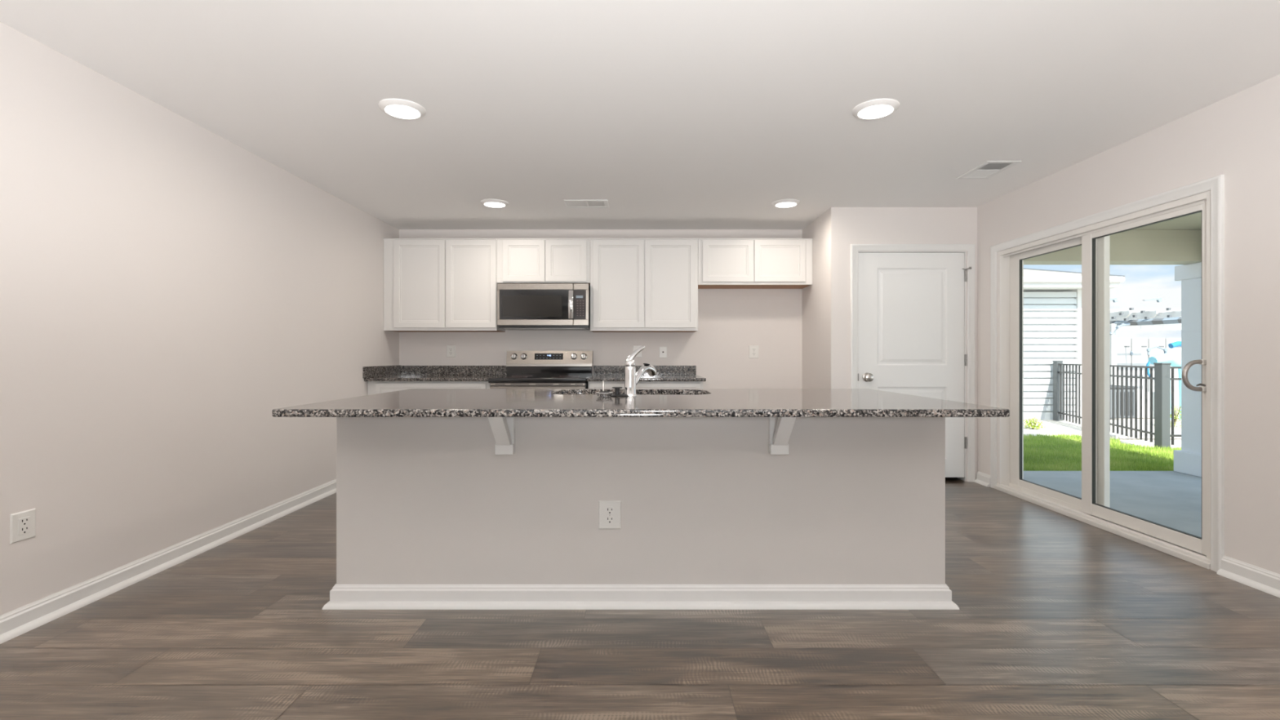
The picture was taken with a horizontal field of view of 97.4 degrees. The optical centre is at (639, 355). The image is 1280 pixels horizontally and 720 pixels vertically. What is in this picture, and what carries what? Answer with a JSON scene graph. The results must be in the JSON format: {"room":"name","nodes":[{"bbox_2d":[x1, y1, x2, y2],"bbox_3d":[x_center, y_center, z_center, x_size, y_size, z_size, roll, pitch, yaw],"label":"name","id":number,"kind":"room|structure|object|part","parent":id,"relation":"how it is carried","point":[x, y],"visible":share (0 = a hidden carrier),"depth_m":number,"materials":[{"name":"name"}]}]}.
{"room":"kitchen","nodes":[
{"label":"kitchen","id":0,"kind":"room"},
{"bbox_2d":[0,21,399,615],"bbox_3d":[-2.600,-0.038,0.647,0.150,2.560,10.794,0,0,0],"label":"wall","id":1,"kind":"structure","parent":0,"point":[167,286],"depth_m":2.86,"materials":[{"name":"white paint"}]},
{"bbox_2d":[9,508,35,543],"bbox_3d":[-2.520,0.697,2.299,0.009,0.118,0.094,0,0,0],"label":"wall outlet","id":2,"kind":"object","parent":1,"relation":"attached to","point":[22,524],"visible":1,"depth_m":2.29,"materials":[{"name":"white plastic"}]},
{"bbox_2d":[17,515,30,535],"bbox_3d":[-2.518,0.697,2.299,0.003,0.067,0.044,0,0,0],"label":"receptacle","id":3,"kind":"object","parent":2,"relation":"attached to","point":[24,522],"depth_m":2.30,"materials":[{"name":"white plastic"}]},
{"bbox_2d":[0,479,336,644],"bbox_3d":[-2.505,1.075,0.300,0.040,0.095,9.800,0,0,0],"label":"baseboard","id":4,"kind":"structure","parent":1,"relation":"attached to","point":[19,621],"depth_m":2.81,"materials":[{"name":"white paint"}]},
{"bbox_2d":[399,229,802,388],"bbox_3d":[-0.362,-0.038,5.969,4.325,2.560,0.150,0,0,0],"label":"wall","id":5,"kind":"structure","parent":0,"point":[730,321],"depth_m":5.89,"materials":[{"name":"white paint"}]},
{"bbox_2d":[383,238,505,332],"bbox_3d":[-1.967,-0.697,5.704,1.111,0.907,0.378,0,0,0],"label":"upper cabinet","id":6,"kind":"object","parent":5,"relation":"attached to","point":[431,285],"visible":1,"depth_m":5.52,"materials":[{"name":"white paint"}]},
{"bbox_3d":[-2.167,-0.702,5.524,0.500,0.862,0.019,0,0,0],"label":"cabinet door","id":7,"kind":"part","parent":6,"relation":"part of","materials":[{"name":"white paint"}]},
{"bbox_3d":[-1.967,-1.144,5.537,1.111,0.012,0.016,0,0,0],"label":"rail","id":8,"kind":"part","parent":6,"relation":"part of","materials":[{"name":"white paint"}]},
{"bbox_3d":[-1.967,-0.258,5.545,1.111,0.030,0.022,0,0,0],"label":"rail","id":9,"kind":"part","parent":6,"relation":"part of","materials":[{"name":"white paint"}]},
{"bbox_3d":[-1.662,-0.702,5.524,0.493,0.862,0.019,0,0,0],"label":"cabinet door","id":10,"kind":"part","parent":6,"relation":"part of","materials":[{"name":"white paint"}]},
{"bbox_2d":[446,345,455,356],"bbox_3d":[-1.981,-0.042,5.889,0.094,0.120,0.009,0,0,0],"label":"wall outlet","id":11,"kind":"object","parent":5,"relation":"attached to","point":[451,349],"visible":1,"depth_m":5.89,"materials":[{"name":"white plastic"}]},
{"bbox_2d":[400,365,506,375],"bbox_3d":[-1.945,0.158,5.883,1.118,0.100,0.020,0,0,0],"label":"backsplash","id":12,"kind":"structure","parent":5,"relation":"attached to","point":[405,370],"depth_m":5.87,"materials":[{"name":"stone"}]},
{"bbox_2d":[497,238,590,285],"bbox_3d":[-0.951,-0.931,5.704,0.917,0.437,0.378,0,0,0],"label":"upper cabinet","id":13,"kind":"object","parent":5,"relation":"attached to","point":[519,260],"visible":0.91,"depth_m":5.52,"materials":[{"name":"white paint"}]},
{"bbox_3d":[-1.142,-0.929,5.524,0.414,0.408,0.019,0,0,0],"label":"cabinet door","id":14,"kind":"part","parent":13,"relation":"part of","materials":[{"name":"white paint"}]},
{"bbox_2d":[497,283,590,329],"bbox_3d":[-0.941,-0.478,5.639,0.887,0.435,0.506,0,0,0],"label":"microwave","id":15,"kind":"object","parent":13,"relation":"attached to","point":[520,306],"visible":1,"depth_m":5.44,"materials":[{"name":"silver metal"}]},
{"bbox_3d":[-1.004,-0.491,5.456,0.714,0.287,0.024,0,0,0],"label":"door glass","id":16,"kind":"part","parent":15,"relation":"part of","materials":[{"name":"black glass"}]},
{"bbox_3d":[-0.666,-0.490,5.415,0.048,0.274,0.058,0,0,0],"label":"handle","id":17,"kind":"part","parent":15,"relation":"part of","materials":[{"name":"silver metal"}]},
{"bbox_3d":[-0.584,-0.491,5.455,0.119,0.287,0.025,0,0,0],"label":"control panel","id":18,"kind":"part","parent":15,"relation":"part of","materials":[{"name":"black"}]},
{"bbox_3d":[-0.570,-0.493,5.454,0.147,0.406,0.028,0,0,0],"label":"control frame","id":19,"kind":"part","parent":15,"relation":"part of","materials":[{"name":"silver metal"}]},
{"bbox_3d":[-0.951,-1.144,5.537,0.917,0.012,0.016,0,0,0],"label":"rail","id":20,"kind":"part","parent":13,"relation":"part of","materials":[{"name":"white paint"}]},
{"bbox_3d":[-0.951,-0.728,5.545,0.917,0.030,0.022,0,0,0],"label":"rail","id":21,"kind":"part","parent":13,"relation":"part of","materials":[{"name":"white paint"}]},
{"bbox_3d":[-0.725,-0.929,5.524,0.404,0.408,0.019,0,0,0],"label":"cabinet door","id":22,"kind":"part","parent":13,"relation":"part of","materials":[{"name":"white paint"}]},
{"bbox_2d":[632,346,641,357],"bbox_3d":[-0.028,-0.040,5.890,0.092,0.120,0.008,0,0,0],"label":"switch plate","id":23,"kind":"object","parent":5,"relation":"attached to","point":[634,348],"visible":0.53,"depth_m":5.89,"materials":[{"name":"white plastic"}]},
{"bbox_2d":[590,238,697,332],"bbox_3d":[0.040,-0.696,5.704,1.062,0.909,0.378,0,0,0],"label":"upper cabinet","id":24,"kind":"object","parent":5,"relation":"attached to","point":[637,285],"visible":1,"depth_m":5.52,"materials":[{"name":"white paint"}]},
{"bbox_3d":[-0.210,-0.702,5.524,0.502,0.862,0.019,0,0,0],"label":"cabinet door","id":25,"kind":"part","parent":24,"relation":"part of","materials":[{"name":"white paint"}]},
{"bbox_3d":[0.040,-1.144,5.537,1.062,0.012,0.016,0,0,0],"label":"rail","id":26,"kind":"part","parent":24,"relation":"part of","materials":[{"name":"white paint"}]},
{"bbox_3d":[0.040,-0.256,5.545,1.062,0.030,0.022,0,0,0],"label":"rail","id":27,"kind":"part","parent":24,"relation":"part of","materials":[{"name":"white paint"}]},
{"bbox_3d":[0.300,-0.702,5.524,0.502,0.862,0.019,0,0,0],"label":"cabinet door","id":28,"kind":"part","parent":24,"relation":"part of","materials":[{"name":"white paint"}]},
{"bbox_2d":[593,365,696,375],"bbox_3d":[0.051,0.158,5.883,1.071,0.100,0.020,0,0,0],"label":"backsplash","id":29,"kind":"structure","parent":5,"relation":"attached to","point":[597,370],"depth_m":5.87,"materials":[{"name":"stone"}]},
{"bbox_2d":[659,346,666,357],"bbox_3d":[0.242,-0.032,5.889,0.080,0.118,0.009,0,0,0],"label":"jack plate","id":30,"kind":"object","parent":5,"relation":"attached to","point":[663,350],"visible":1,"depth_m":5.89,"materials":[{"name":"white plastic"}]},
{"bbox_2d":[749,345,758,358],"bbox_3d":[1.194,-0.037,5.889,0.101,0.134,0.009,0,0,0],"label":"wall outlet","id":31,"kind":"object","parent":5,"relation":"attached to","point":[753,349],"visible":1,"depth_m":5.89,"materials":[{"name":"white plastic"}]},
{"bbox_2d":[697,238,812,288],"bbox_3d":[1.136,-0.923,5.704,1.125,0.454,0.378,0,0,0],"label":"upper cabinet","id":32,"kind":"object","parent":5,"relation":"attached to","point":[722,263],"visible":0.96,"depth_m":5.52,"materials":[{"name":"white paint"}]},
{"bbox_3d":[0.866,-0.928,5.524,0.501,0.410,0.019,0,0,0],"label":"cabinet door","id":33,"kind":"part","parent":32,"relation":"part of","materials":[{"name":"white paint"}]},
{"bbox_3d":[1.136,-0.711,5.545,1.125,0.030,0.022,0,0,0],"label":"rail","id":34,"kind":"part","parent":32,"relation":"part of","materials":[{"name":"white paint"}]},
{"bbox_3d":[1.136,-1.144,5.537,1.125,0.012,0.016,0,0,0],"label":"rail","id":35,"kind":"part","parent":32,"relation":"part of","materials":[{"name":"white paint"}]},
{"bbox_3d":[1.375,-0.928,5.524,0.502,0.410,0.019,0,0,0],"label":"cabinet door","id":36,"kind":"part","parent":32,"relation":"part of","materials":[{"name":"white paint"}]},
{"bbox_2d":[0,0,1279,229],"bbox_3d":[0.237,-1.378,0.647,5.825,0.120,10.794,0,0,0],"label":"ceiling","id":37,"kind":"structure","parent":0,"point":[674,114],"depth_m":2.79,"materials":[{"name":"white paint"}]},
{"bbox_2d":[377,97,426,119],"bbox_3d":[-1.267,-1.307,3.000,0.236,0.022,0.236,0,0,0],"label":"recessed light","id":38,"kind":"object","parent":37,"relation":"in","point":[401,108],"visible":1,"depth_m":2.96,"materials":[{"name":"white plastic"}]},
{"bbox_2d":[480,199,508,208],"bbox_3d":[-1.254,-1.307,4.850,0.236,0.022,0.236,0,0,0],"label":"recessed light","id":39,"kind":"object","parent":37,"relation":"in","point":[496,203],"visible":1,"depth_m":4.80,"materials":[{"name":"white plastic"}]},
{"bbox_2d":[564,200,608,208],"bbox_3d":[-0.460,-1.315,4.879,0.370,0.007,0.242,0,0,0],"label":"ceiling vent","id":40,"kind":"object","parent":37,"relation":"in","point":[570,203],"visible":1,"depth_m":4.87,"materials":[{"name":"white metal"}]},
{"bbox_2d":[772,199,799,208],"bbox_3d":[1.260,-1.307,4.850,0.236,0.022,0.236,0,0,0],"label":"recessed light","id":41,"kind":"object","parent":37,"relation":"in","point":[783,203],"visible":1,"depth_m":4.80,"materials":[{"name":"white plastic"}]},
{"bbox_2d":[852,97,899,119],"bbox_3d":[1.257,-1.307,3.000,0.236,0.022,0.236,0,0,0],"label":"recessed light","id":42,"kind":"object","parent":37,"relation":"in","point":[875,108],"visible":1,"depth_m":2.96,"materials":[{"name":"white plastic"}]},
{"bbox_2d":[956,160,1021,178],"bbox_3d":[2.467,-1.315,3.991,0.235,0.007,0.372,0,0,0],"label":"ceiling vent","id":43,"kind":"object","parent":37,"relation":"in","point":[988,169],"visible":1,"depth_m":3.97,"materials":[{"name":"white metal"}]},
{"bbox_2d":[0,477,1279,719],"bbox_3d":[0.223,1.182,0.647,5.595,0.120,10.594,0,0,0],"label":"floor","id":44,"kind":"structure","parent":0,"point":[1059,616],"depth_m":2.16,"materials":[{"name":"wood"}]},
{"bbox_2d":[367,381,490,395],"bbox_3d":[-1.958,0.680,5.538,1.131,0.883,0.709,0,0,0],"label":"base cabinet","id":45,"kind":"object","parent":44,"relation":"on","point":[373,387],"visible":0.11,"depth_m":5.19,"materials":[{"name":"white paint"}]},
{"bbox_2d":[362,364,506,381],"bbox_3d":[-1.955,0.171,5.504,1.138,0.135,0.778,0,0,0],"label":"countertop","id":46,"kind":"structure","parent":45,"relation":"on","point":[397,372],"depth_m":5.80,"materials":[{"name":"stone"}]},
{"bbox_2d":[488,351,592,388],"bbox_3d":[-0.936,0.538,5.467,0.894,1.168,0.811,0,0,0],"label":"range","id":47,"kind":"object","parent":44,"relation":"on","point":[524,369],"visible":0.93,"depth_m":5.78,"materials":[{"name":"silver metal"}]},
{"bbox_3d":[-1.296,0.012,5.777,0.066,0.066,0.036,0,0,0],"label":"knob","id":48,"kind":"part","parent":47,"relation":"part of","materials":[{"name":"silver metal"}]},
{"bbox_3d":[-1.196,0.012,5.777,0.066,0.066,0.036,0,0,0],"label":"knob","id":49,"kind":"part","parent":47,"relation":"part of","materials":[{"name":"silver metal"}]},
{"bbox_3d":[-0.936,0.571,5.152,0.870,0.582,0.045,0,0,0],"label":"oven door","id":50,"kind":"part","parent":47,"relation":"part of","materials":[{"name":"silver metal"}]},
{"bbox_2d":[488,375,592,382],"bbox_3d":[-0.936,0.229,5.461,0.894,0.048,0.678,0,0,0],"label":"cooktop","id":51,"kind":"object","parent":47,"relation":"in","point":[504,379],"depth_m":5.12,"materials":[{"name":"grey"}]},
{"bbox_3d":[-0.939,0.012,5.793,0.293,0.064,0.024,0,0,0],"label":"display panel","id":52,"kind":"part","parent":47,"relation":"part of","materials":[{"name":"black glass"}]},
{"bbox_3d":[-0.933,0.023,5.824,0.884,0.138,0.097,0,0,0],"label":"panel","id":53,"kind":"part","parent":47,"relation":"part of","materials":[{"name":"silver metal"}]},
{"bbox_3d":[-0.933,0.103,5.776,0.884,0.022,0.012,0,0,0],"label":"panel trim","id":54,"kind":"part","parent":47,"relation":"part of","materials":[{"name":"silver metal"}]},
{"bbox_3d":[-0.679,0.012,5.777,0.066,0.066,0.036,0,0,0],"label":"knob","id":55,"kind":"part","parent":47,"relation":"part of","materials":[{"name":"silver metal"}]},
{"bbox_3d":[-0.580,0.012,5.777,0.066,0.066,0.036,0,0,0],"label":"knob","id":56,"kind":"part","parent":47,"relation":"part of","materials":[{"name":"silver metal"}]},
{"bbox_2d":[322,417,959,609],"bbox_3d":[0.004,0.680,2.891,2.813,0.884,1.138,0,0,0],"label":"kitchen island","id":57,"kind":"object","parent":44,"relation":"on","point":[433,513],"visible":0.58,"depth_m":2.52,"materials":[{"name":"granite"},{"name":"paint"}]},
{"bbox_2d":[598,500,621,528],"bbox_3d":[-0.135,0.715,2.515,0.100,0.126,0.009,0,0,0],"label":"wall outlet","id":58,"kind":"object","parent":57,"relation":"attached to","point":[609,511],"visible":1,"depth_m":2.51,"materials":[{"name":"white plastic"}]},
{"bbox_2d":[605,515,613,524],"bbox_3d":[-0.135,0.735,2.513,0.038,0.035,0.003,0,0,0],"label":"receptacle","id":59,"kind":"object","parent":58,"relation":"attached to","point":[609,519],"depth_m":2.51,"materials":[{"name":"white plastic"}]},
{"bbox_2d":[605,506,613,514],"bbox_3d":[-0.135,0.694,2.513,0.038,0.035,0.003,0,0,0],"label":"receptacle","id":60,"kind":"object","parent":58,"relation":"attached to","point":[609,509],"depth_m":2.51,"materials":[{"name":"white plastic"}]},
{"bbox_2d":[271,388,1009,417],"bbox_3d":[0.003,0.223,2.835,2.856,0.030,1.350,0,0,0],"label":"island countertop","id":61,"kind":"structure","parent":57,"relation":"on","point":[412,402],"depth_m":2.42,"materials":[{"name":"stone"}]},
{"bbox_2d":[595,380,613,396],"bbox_3d":[-0.178,0.167,2.820,0.088,0.081,0.088,0,0,0],"label":"strainer","id":62,"kind":"object","parent":61,"relation":"on","point":[601,393],"visible":1,"depth_m":2.80,"materials":[{"name":"silver metal"}]},
{"bbox_2d":[595,391,613,396],"bbox_3d":[-0.178,0.196,2.820,0.088,0.022,0.088,0,0,0],"label":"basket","id":63,"kind":"object","parent":62,"relation":"on","point":[599,393],"depth_m":2.79,"materials":[{"name":"silver metal"}]},
{"bbox_2d":[611,386,627,396],"bbox_3d":[-0.104,0.184,2.870,0.096,0.047,0.096,0,0,0],"label":"stopper","id":64,"kind":"object","parent":61,"relation":"on","point":[617,393],"visible":0.96,"depth_m":2.85,"materials":[{"name":"black rubber"}]},
{"bbox_3d":[-0.116,0.183,2.870,0.028,0.030,0.028,0,0,0],"label":"stem","id":65,"kind":"part","parent":64,"relation":"part of","materials":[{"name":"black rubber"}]},
{"bbox_2d":[570,394,691,395],"bbox_3d":[-0.046,0.346,3.196,0.937,0.216,0.508,0,0,0],"label":"sink","id":66,"kind":"object","parent":61,"relation":"in","point":[571,394],"visible":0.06,"depth_m":3.44,"materials":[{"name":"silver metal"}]},
{"bbox_2d":[624,346,656,395],"bbox_3d":[0.011,0.079,2.959,0.070,0.258,0.258,0,0,38],"label":"faucet","id":67,"kind":"object","parent":61,"relation":"on","point":[632,378],"visible":0.98,"depth_m":2.87,"materials":[{"name":"silver metal"}]},
{"bbox_3d":[-0.050,0.037,2.885,0.055,0.037,0.055,0,0,0],"label":"lever","id":68,"kind":"part","parent":67,"relation":"part of","materials":[{"name":"silver metal"}]},
{"bbox_3d":[-0.028,-0.002,2.909,0.114,0.095,0.047,0,0,-37],"label":"lever arm","id":69,"kind":"part","parent":67,"relation":"part of","materials":[{"name":"silver metal"}]},
{"bbox_3d":[0.004,0.107,2.956,0.040,0.116,0.168,0,0,33],"label":"spout","id":70,"kind":"part","parent":67,"relation":"part of","materials":[{"name":"silver metal"}]},
{"bbox_3d":[0.004,1.075,2.910,2.813,0.095,0.860,0,0,0],"label":"moulding","id":71,"kind":"part","parent":57,"relation":"part of","materials":[{"name":"white paint"}]},
{"bbox_2d":[587,381,702,388],"bbox_3d":[0.051,0.680,5.538,1.064,0.883,0.709,0,0,0],"label":"base cabinet","id":72,"kind":"object","parent":44,"relation":"on","point":[591,384],"visible":0.09,"depth_m":5.18,"materials":[{"name":"white paint"}]},
{"bbox_2d":[586,365,706,381],"bbox_3d":[0.059,0.173,5.516,1.089,0.130,0.753,0,0,0],"label":"countertop","id":73,"kind":"structure","parent":72,"relation":"on","point":[606,373],"depth_m":5.87,"materials":[{"name":"stone"}]},
{"bbox_2d":[802,207,842,388],"bbox_3d":[1.750,-0.038,5.447,0.100,2.560,0.894,0,0,0],"label":"wall","id":74,"kind":"structure","parent":0,"point":[822,300],"depth_m":5.19,"materials":[{"name":"white paint"}]},
{"bbox_2d":[842,207,977,481],"bbox_3d":[2.400,-0.038,5.060,1.200,2.560,0.120,0,0,0],"label":"wall","id":75,"kind":"structure","parent":0,"point":[860,225],"depth_m":5.00,"materials":[{"name":"white paint"}]},
{"bbox_2d":[850,244,974,481],"bbox_3d":[2.422,0.067,4.991,1.099,2.110,0.018,0,0,0],"label":"trim","id":76,"kind":"structure","parent":75,"relation":"attached to","point":[855,248],"depth_m":4.99,"materials":[{"name":"white paint"}]},
{"bbox_2d":[857,251,971,481],"bbox_3d":[2.437,0.099,5.026,1.000,2.046,0.188,0,0,0],"label":"door","id":77,"kind":"structure","parent":75,"relation":"in","point":[912,304],"depth_m":5.01,"materials":[{"name":"white paint"}]},
{"bbox_3d":[2.021,0.195,4.969,0.080,0.080,0.074,0,0,0],"label":"knob","id":78,"kind":"part","parent":77,"relation":"part of","materials":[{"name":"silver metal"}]},
{"bbox_2d":[977,74,1279,574],"bbox_3d":[3.075,-0.038,0.647,0.150,2.560,10.794,0,0,0],"label":"wall","id":79,"kind":"structure","parent":0,"point":[1236,136],"depth_m":2.83,"materials":[{"name":"white paint"}]},
{"bbox_2d":[973,471,990,487],"bbox_3d":[2.980,1.075,4.886,0.040,0.095,0.190,0,0,0],"label":"baseboard","id":80,"kind":"structure","parent":79,"relation":"attached to","point":[982,478],"depth_m":4.88,"materials":[{"name":"white paint"}]},
{"bbox_2d":[994,190,1210,568],"bbox_3d":[3.041,0.127,3.835,0.268,1.990,1.780,0,0,0],"label":"door","id":81,"kind":"structure","parent":79,"relation":"in","point":[1093,508],"depth_m":3.78,"materials":[{"name":"white plastic"}]},
{"bbox_3d":[3.105,0.120,4.213,0.040,1.903,0.955,0,0,0],"label":"fixed panel","id":82,"kind":"part","parent":81,"relation":"part of","materials":[{"name":"white plastic"}]},
{"bbox_3d":[3.055,0.123,3.424,0.040,1.903,0.883,0,0,0],"label":"sliding panel","id":83,"kind":"part","parent":81,"relation":"part of","materials":[{"name":"white plastic"}]},
{"bbox_3d":[2.956,0.108,3.012,0.097,0.171,0.023,0,0,0],"label":"handle","id":84,"kind":"part","parent":81,"relation":"part of","materials":[{"name":"silver metal"}]},
{"bbox_3d":[3.020,0.108,3.008,0.032,0.178,0.036,0,0,0],"label":"handle plate","id":85,"kind":"part","parent":81,"relation":"part of","materials":[{"name":"white plastic"}]},
{"bbox_2d":[990,174,1224,572],"bbox_3d":[2.990,0.097,3.835,0.020,2.050,1.900,0,0,0],"label":"trim","id":86,"kind":"structure","parent":79,"relation":"attached to","point":[1215,184],"depth_m":2.93,"materials":[{"name":"white paint"}]},
{"bbox_2d":[1216,555,1279,597],"bbox_3d":[2.980,1.075,-0.858,0.040,0.095,7.485,0,0,0],"label":"baseboard","id":87,"kind":"structure","parent":79,"relation":"attached to","point":[1267,581],"depth_m":2.74,"materials":[{"name":"white paint"}]},
{"label":"outside","id":88,"kind":"structure","parent":0,"visible":0},
{"bbox_2d":[1110,417,1181,448],"bbox_3d":[20.000,1.307,25.000,120.000,0.001,130.000,0,0,0],"label":"ground","id":89,"kind":"structure","parent":88,"point":[1177,442],"depth_m":8.47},
{"bbox_2d":[1023,267,1124,420],"bbox_3d":[4.809,-0.624,14.696,8.418,3.812,8.607,0,0,0],"label":"house","id":90,"kind":"structure","parent":89,"relation":"on","point":[1052,299],"depth_m":10.89,"materials":[{"name":"grey plastic"}]},
{"bbox_2d":[1023,419,1181,439],"bbox_3d":[16.600,1.274,9.840,26.800,0.046,2.220,0,0,0],"label":"gravel bed","id":91,"kind":"object","parent":89,"relation":"on","point":[1051,426],"depth_m":9.54,"materials":[{"name":"white gravel"}]},
{"bbox_2d":[1023,417,1045,429],"bbox_3d":[6.684,1.161,9.553,0.336,0.216,0.329,0,0,0],"label":"shrub","id":92,"kind":"object","parent":91,"relation":"on","point":[1030,423],"visible":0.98,"depth_m":9.52,"materials":[{"name":"green plant"}]},
{"bbox_2d":[1170,404,1181,426],"bbox_3d":[9.291,1.033,9.796,0.441,0.471,0.458,0,0,-14],"label":"shrub","id":93,"kind":"object","parent":91,"relation":"on","point":[1175,417],"visible":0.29,"depth_m":9.75,"materials":[{"name":"green plant"}]},
{"bbox_2d":[1052,360,1181,448],"bbox_3d":[8.346,0.700,9.172,2.620,1.195,3.297,0,0,0],"label":"metal fence","id":94,"kind":"object","parent":89,"relation":"on","point":[1162,378],"visible":0.6,"depth_m":8.23,"materials":[{"name":"grey metal"}]},
{"bbox_3d":[8.000,0.700,10.760,0.122,1.195,0.122,0,0,0],"label":"post","id":95,"kind":"part","parent":94,"relation":"part of","materials":[{"name":"grey metal"}]},
{"bbox_3d":[7.550,1.092,9.200,0.026,0.026,3.247,0,0,16],"label":"rail","id":96,"kind":"part","parent":94,"relation":"part of","materials":[{"name":"grey metal"}]},
{"bbox_3d":[7.550,0.322,9.200,0.026,0.026,3.247,0,0,16],"label":"rail","id":97,"kind":"part","parent":94,"relation":"part of","materials":[{"name":"grey metal"}]},
{"bbox_3d":[7.550,0.167,9.200,0.026,0.026,3.247,0,0,16],"label":"rail","id":98,"kind":"part","parent":94,"relation":"part of","materials":[{"name":"grey metal"}]},
{"bbox_3d":[7.100,0.700,7.640,0.128,1.195,0.128,0,0,0],"label":"post","id":99,"kind":"part","parent":94,"relation":"part of","materials":[{"name":"grey metal"}]},
{"bbox_3d":[8.350,1.092,7.610,2.501,0.026,0.026,0,0,1],"label":"rail","id":100,"kind":"part","parent":94,"relation":"part of","materials":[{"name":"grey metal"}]},
{"bbox_3d":[8.350,0.322,7.610,2.501,0.026,0.026,0,0,1],"label":"rail","id":101,"kind":"part","parent":94,"relation":"part of","materials":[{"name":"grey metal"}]},
{"bbox_3d":[8.350,0.167,7.610,2.501,0.026,0.026,0,0,1],"label":"rail","id":102,"kind":"part","parent":94,"relation":"part of","materials":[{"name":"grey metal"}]},
{"bbox_2d":[1110,384,1137,417],"bbox_3d":[9.425,0.929,11.425,0.790,0.635,0.690,0,0,0],"label":"air conditioner","id":103,"kind":"object","parent":89,"relation":"on","point":[1115,386],"visible":0.19,"depth_m":11.10,"materials":[{"name":"grey metal"}]},
{"bbox_2d":[1110,297,1181,385],"bbox_3d":[12.400,-0.013,13.571,4.800,2.519,3.657,0,0,0],"label":"pergola","id":104,"kind":"object","parent":89,"relation":"on","point":[1168,318],"visible":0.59,"depth_m":12.94,"materials":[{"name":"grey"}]},
{"bbox_3d":[10.918,0.260,13.000,0.120,1.975,0.120,0,0,0],"label":"post","id":105,"kind":"part","parent":104,"relation":"part of","materials":[{"name":"grey"}]},
{"bbox_2d":[1116,337,1181,391],"bbox_3d":[15.181,0.374,16.215,6.961,1.745,0.090,0,0,0],"label":"fence","id":106,"kind":"object","parent":89,"relation":"on","point":[1130,351],"visible":0.16,"depth_m":16.20,"materials":[{"name":"grey plastic"}]},
{"bbox_3d":[13.921,0.374,16.230,0.466,1.745,0.060,0,0,0],"label":"panel","id":107,"kind":"part","parent":106,"relation":"part of","materials":[{"name":"grey plastic"}]},
{"bbox_3d":[14.418,0.374,16.230,0.466,1.745,0.060,0,0,0],"label":"panel","id":108,"kind":"part","parent":106,"relation":"part of","materials":[{"name":"grey plastic"}]},
{"bbox_3d":[14.915,0.374,16.230,0.466,1.745,0.060,0,0,0],"label":"panel","id":109,"kind":"part","parent":106,"relation":"part of","materials":[{"name":"grey plastic"}]},
{"bbox_3d":[15.412,0.374,16.230,0.466,1.745,0.060,0,0,0],"label":"panel","id":110,"kind":"part","parent":106,"relation":"part of","materials":[{"name":"grey plastic"}]},
{"bbox_2d":[1137,391,1179,417],"bbox_3d":[11.475,1.030,11.675,3.050,0.535,0.150,0,0,0],"label":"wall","id":111,"kind":"structure","parent":89,"relation":"on","point":[1176,400],"depth_m":11.60,"materials":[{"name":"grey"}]},
{"bbox_2d":[1146,341,1181,419],"bbox_3d":[10.611,0.608,11.297,1.226,1.786,0.447,0,0,0],"label":"slide","id":112,"kind":"object","parent":89,"relation":"on","point":[1168,357],"visible":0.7,"depth_m":11.19,"materials":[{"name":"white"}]},
{"bbox_3d":[10.607,0.087,11.500,0.435,0.568,0.040,0,0,0],"label":"rail","id":113,"kind":"part","parent":112,"relation":"part of","materials":[{"name":"white"}]},
{"bbox_3d":[10.898,0.850,11.300,0.127,1.302,0.095,0,0,0],"label":"leg","id":114,"kind":"part","parent":112,"relation":"part of","materials":[{"name":"teal"}]},
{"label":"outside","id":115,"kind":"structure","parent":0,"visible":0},
{"bbox_2d":[1023,432,1181,471],"bbox_3d":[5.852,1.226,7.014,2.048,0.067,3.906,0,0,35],"label":"grass","id":116,"kind":"structure","parent":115,"point":[1138,464],"depth_m":6.90,"materials":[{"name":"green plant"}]},
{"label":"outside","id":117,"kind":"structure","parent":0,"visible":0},
{"bbox_2d":[1023,471,1201,537],"bbox_3d":[4.600,1.322,3.375,2.900,0.200,5.150,0,0,0],"label":"patio slab","id":118,"kind":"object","parent":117,"point":[1171,499],"visible":0.12,"depth_m":5.00,"materials":[{"name":"concrete"}]},
{"bbox_2d":[1173,262,1201,477],"bbox_3d":[5.848,0.142,5.700,0.455,2.160,0.450,0,0,0],"label":"porch column","id":119,"kind":"structure","parent":118,"relation":"on","point":[1188,460],"depth_m":5.77,"materials":[{"name":"white paint"}]},
{"bbox_2d":[1023,229,1201,264],"bbox_3d":[4.600,-1.096,5.713,2.900,0.316,0.225,0,0,0],"label":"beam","id":120,"kind":"structure","parent":119,"relation":"on","point":[1133,246],"depth_m":5.60,"materials":[{"name":"beige paint"}]},
{"bbox_2d":[1134,212,1201,229],"bbox_3d":[4.625,-1.292,3.310,2.950,0.073,5.020,0,0,0],"label":"ceiling","id":121,"kind":"structure","parent":120,"relation":"on","point":[1193,221],"depth_m":5.37,"materials":[{"name":"beige paint"}]}
]}

